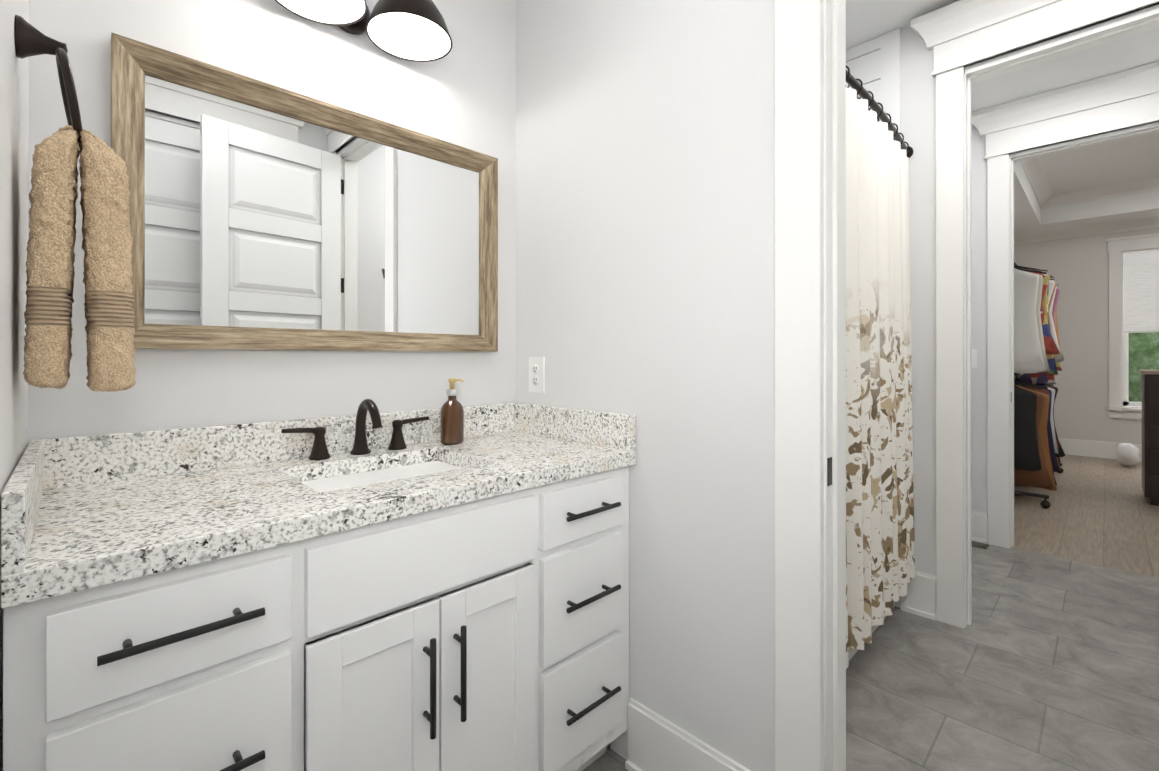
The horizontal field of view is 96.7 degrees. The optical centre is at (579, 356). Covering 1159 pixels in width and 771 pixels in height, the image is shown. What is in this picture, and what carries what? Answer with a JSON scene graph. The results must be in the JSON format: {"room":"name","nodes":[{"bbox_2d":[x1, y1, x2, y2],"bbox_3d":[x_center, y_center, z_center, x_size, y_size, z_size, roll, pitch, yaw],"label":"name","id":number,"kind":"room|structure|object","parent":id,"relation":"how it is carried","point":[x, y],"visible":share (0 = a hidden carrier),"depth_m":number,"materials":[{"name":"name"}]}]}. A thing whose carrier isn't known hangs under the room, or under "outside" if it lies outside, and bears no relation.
{"room":"bathroom","nodes":[
{"label":"bathroom","id":0,"kind":"room"},
{"bbox_2d":[0,0,28,770],"bbox_3d":[-0.479,-0.182,0.306,0.120,2.720,2.160,0,0,-44],"label":"wall","id":1,"kind":"structure","parent":0,"point":[14,119],"depth_m":0.77,"materials":[{"name":"white paint"}]},
{"bbox_2d":[14,15,135,391],"bbox_3d":[-0.839,-0.238,0.863,0.143,0.597,0.158,0,0,-44],"label":"towel ring","id":2,"kind":"object","parent":1,"relation":"attached to","point":[107,242],"visible":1,"depth_m":0.82,"materials":[{"name":"beige fabric"}]},
{"bbox_2d":[23,125,135,391],"bbox_3d":[-0.836,-0.158,0.866,0.136,0.436,0.158,0,0,-44],"label":"towel","id":3,"kind":"object","parent":2,"relation":"hanging from","point":[107,242],"depth_m":0.82,"materials":[{"name":"beige fabric"}]},
{"bbox_2d":[28,0,515,443],"bbox_3d":[-0.078,-0.180,2.099,2.960,2.720,0.156,0,0,-44],"label":"wall","id":4,"kind":"structure","parent":0,"point":[264,216],"depth_m":1.36,"materials":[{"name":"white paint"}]},
{"bbox_2d":[275,0,451,61],"bbox_3d":[-0.574,-0.982,1.373,0.476,0.178,0.260,0,0,-44],"label":"sconce","id":5,"kind":"object","parent":4,"relation":"attached to","point":[413,30],"visible":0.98,"depth_m":1.43,"materials":[{"name":"white glass"}]},
{"bbox_2d":[516,0,774,770],"bbox_3d":[0.479,-0.181,1.243,0.120,2.720,1.920,0,0,-44],"label":"wall","id":6,"kind":"structure","parent":0,"point":[645,212],"depth_m":1.39,"materials":[{"name":"white paint"}]},
{"bbox_2d":[529,357,544,392],"bbox_3d":[-0.151,0.063,1.795,0.009,0.124,0.080,0,0,-44],"label":"electrical outlet plate","id":7,"kind":"object","parent":6,"relation":"attached to","point":[536,374],"visible":1,"depth_m":1.79,"materials":[{"name":"white plastic"}]},
{"bbox_2d":[625,698,749,770],"bbox_3d":[0.293,1.083,1.327,0.027,0.192,0.439,0,0,-44],"label":"baseboard","id":8,"kind":"structure","parent":6,"relation":"attached to","point":[657,742],"depth_m":1.39,"materials":[{"name":"white paint"}]},
{"bbox_2d":[583,545,1158,770],"bbox_3d":[1.023,1.210,1.773,4.320,0.060,2.160,0,0,-44],"label":"floor","id":9,"kind":"structure","parent":0,"point":[1042,662],"depth_m":1.88,"materials":[{"name":"grey tile"}]},
{"bbox_2d":[1,399,635,770],"bbox_3d":[-0.459,0.647,1.244,1.214,1.064,0.600,0,0,-44],"label":"bathroom vanity","id":10,"kind":"object","parent":9,"relation":"on","point":[374,589],"visible":1,"depth_m":0.99,"materials":[{"name":"white paint"}]},
{"bbox_2d":[1,403,635,607],"bbox_3d":[-0.470,0.238,1.256,1.214,0.142,0.567,0,0,-44],"label":"countertop","id":11,"kind":"structure","parent":10,"relation":"on","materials":[{"name":"stone"}]},
{"bbox_2d":[281,399,428,459],"bbox_3d":[-0.576,0.192,1.401,0.400,0.154,0.152,0,0,-44],"label":"faucet","id":12,"kind":"object","parent":11,"relation":"on","point":[375,435],"depth_m":1.43,"materials":[{"name":"black metal"}]},
{"bbox_2d":[440,378,463,444],"bbox_3d":[-0.395,0.168,1.597,0.071,0.201,0.071,0,0,-44],"label":"soap bottle","id":13,"kind":"object","parent":11,"relation":"on","point":[452,421],"visible":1,"depth_m":1.57,"materials":[{"name":"orange glass"}]},
{"bbox_2d":[848,601,894,659],"bbox_3d":[0.675,0.930,2.200,1.494,0.500,0.816,0,0,-44],"label":"bathtub","id":14,"kind":"object","parent":9,"relation":"on","point":[853,651],"visible":0.02,"depth_m":2.06,"materials":[{"name":"white ceramic"}]},
{"bbox_2d":[972,541,988,548],"bbox_3d":[2.437,1.177,3.280,0.100,0.008,0.260,0,0,-44],"label":"floor vent","id":15,"kind":"object","parent":9,"relation":"in","point":[980,545],"visible":0.29,"depth_m":3.20,"materials":[{"name":"grey metal"}]},
{"bbox_2d":[846,66,914,668],"bbox_3d":[1.008,0.010,1.861,1.503,1.980,0.114,0,0,-44],"label":"shower curtain","id":16,"kind":"object","parent":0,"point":[880,555],"visible":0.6,"depth_m":1.89,"materials":[{"name":"beige fabric"}]},
{"bbox_2d":[846,0,1158,111],"bbox_3d":[1.062,-1.580,1.814,4.430,0.080,2.160,0,0,-44],"label":"ceiling","id":17,"kind":"structure","parent":0,"point":[867,20],"depth_m":2.65,"materials":[{"name":"white paint"}]},
{"bbox_2d":[895,4,1158,606],"bbox_3d":[1.638,-0.180,2.375,0.120,2.720,1.920,0,0,-44],"label":"wall","id":18,"kind":"structure","parent":0,"point":[918,106],"depth_m":2.36,"materials":[{"name":"white paint"}]},
{"bbox_2d":[846,28,900,135],"bbox_3d":[1.212,-0.429,2.712,0.018,2.216,0.834,0,0,-44],"label":"wall","id":19,"kind":"structure","parent":18,"relation":"attached to","point":[874,65],"depth_m":2.46,"materials":[{"name":"white paint"}]},
{"bbox_2d":[971,122,1155,512],"bbox_3d":[3.673,-0.180,2.224,0.120,2.720,4.020,0,0,-44],"label":"wall","id":20,"kind":"structure","parent":0,"point":[979,295],"depth_m":3.29,"materials":[{"name":"white paint"}]},
{"bbox_2d":[1011,454,1158,577],"bbox_3d":[5.313,1.212,3.742,4.570,0.060,4.140,0,0,-44],"label":"floor","id":21,"kind":"structure","parent":0,"point":[1103,512],"depth_m":3.76,"materials":[{"name":"beige carpet"}]},
{"bbox_2d":[1014,262,1064,507],"bbox_3d":[4.087,0.175,4.784,1.758,2.013,0.616,0,0,-44],"label":"rack","id":22,"kind":"object","parent":21,"relation":"on","point":[1038,449],"visible":0.6,"depth_m":4.15,"materials":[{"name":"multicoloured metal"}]},
{"bbox_2d":[1116,443,1139,465],"bbox_3d":[5.904,1.054,5.548,0.269,0.241,0.175,0,0,-44],"label":"bag","id":23,"kind":"object","parent":21,"relation":"on","point":[1127,454],"visible":1,"depth_m":5.49,"materials":[{"name":"white"}]},
{"bbox_2d":[1139,369,1158,505],"bbox_3d":[5.140,0.647,3.801,0.556,1.070,1.355,0,0,-44],"label":"dresser","id":24,"kind":"object","parent":21,"relation":"on","point":[1150,433],"visible":1,"depth_m":4.08,"materials":[{"name":"brown wood"}]},
{"bbox_2d":[1014,227,1158,444],"bbox_3d":[6.904,-0.327,5.299,0.120,3.020,3.900,0,0,-44],"label":"wall","id":25,"kind":"structure","parent":0,"point":[1077,268],"depth_m":6.14,"materials":[{"name":"white paint"}]},
{"bbox_2d":[1015,216,1158,243],"bbox_3d":[6.868,-1.487,5.180,0.100,0.100,3.780,0,0,-44],"label":"crown molding","id":26,"kind":"structure","parent":25,"relation":"attached to","point":[1151,222],"depth_m":6.06,"materials":[{"name":"white paint"}]},
{"bbox_2d":[1058,438,1141,461],"bbox_3d":[6.859,1.087,5.238,0.027,0.192,3.840,0,0,-44],"label":"baseboard","id":27,"kind":"structure","parent":25,"relation":"attached to","point":[1088,448],"depth_m":6.08,"materials":[{"name":"white paint"}]},
{"bbox_2d":[1106,233,1158,419],"bbox_3d":[6.530,-0.327,5.646,0.170,2.070,1.060,0,0,-44],"label":"window","id":28,"kind":"structure","parent":25,"relation":"in","point":[1133,284],"depth_m":5.89,"materials":[{"name":"white paint"}]},
{"bbox_2d":[1123,249,1158,332],"bbox_3d":[6.530,-0.732,5.647,0.030,0.918,0.786,0,0,-44],"label":"window shade","id":29,"kind":"object","parent":28,"relation":"attached to","point":[1141,266],"depth_m":5.82,"materials":[{"name":"white fabric"}]},
{"bbox_2d":[1014,132,1158,234],"bbox_3d":[5.310,-1.728,3.742,4.340,0.380,3.900,0,0,-44],"label":"ceiling soffit","id":30,"kind":"structure","parent":0,"point":[1120,161],"depth_m":5.31,"materials":[{"name":"white paint"}]},
{"bbox_2d":[1020,157,1053,207],"bbox_3d":[4.251,-1.782,4.825,3.240,0.110,0.110,0,0,-44],"label":"crown molding","id":31,"kind":"structure","parent":30,"relation":"attached to","point":[1035,172],"depth_m":5.23,"materials":[{"name":"white paint"}]},
{"bbox_2d":[1054,177,1158,205],"bbox_3d":[6.366,-1.782,4.900,0.110,0.110,2.700,0,0,-44],"label":"crown molding","id":32,"kind":"structure","parent":30,"relation":"attached to","point":[1152,184],"depth_m":5.57,"materials":[{"name":"white paint"}]},
{"bbox_3d":[1.818,-0.181,1.125,4.310,2.720,0.120,0,0,-44],"label":"wall","id":33,"kind":"structure","parent":0,"visible":0},
{"bbox_2d":[827,457,831,485],"bbox_3d":[0.542,0.249,1.118,0.024,0.060,0.002,0,0,-44],"label":"strike plate","id":34,"kind":"object","parent":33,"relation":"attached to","point":[829,471],"depth_m":1.11,"materials":[{"name":"grey metal"}]},
{"bbox_2d":[775,0,1158,770],"bbox_3d":[0.790,-0.167,0.863,0.205,2.689,1.086,0,0,-44],"label":"door frame","id":35,"kind":"structure","parent":33,"relation":"attached to","point":[959,36],"depth_m":0.88,"materials":[{"name":"white paint"}]},
{"label":"outside","id":36,"kind":"structure","parent":0,"visible":0},
{"bbox_2d":[1128,332,1158,401],"bbox_3d":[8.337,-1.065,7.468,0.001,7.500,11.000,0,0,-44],"label":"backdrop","id":37,"kind":"structure","parent":36,"point":[1143,350],"depth_m":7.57,"materials":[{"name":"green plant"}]}
]}

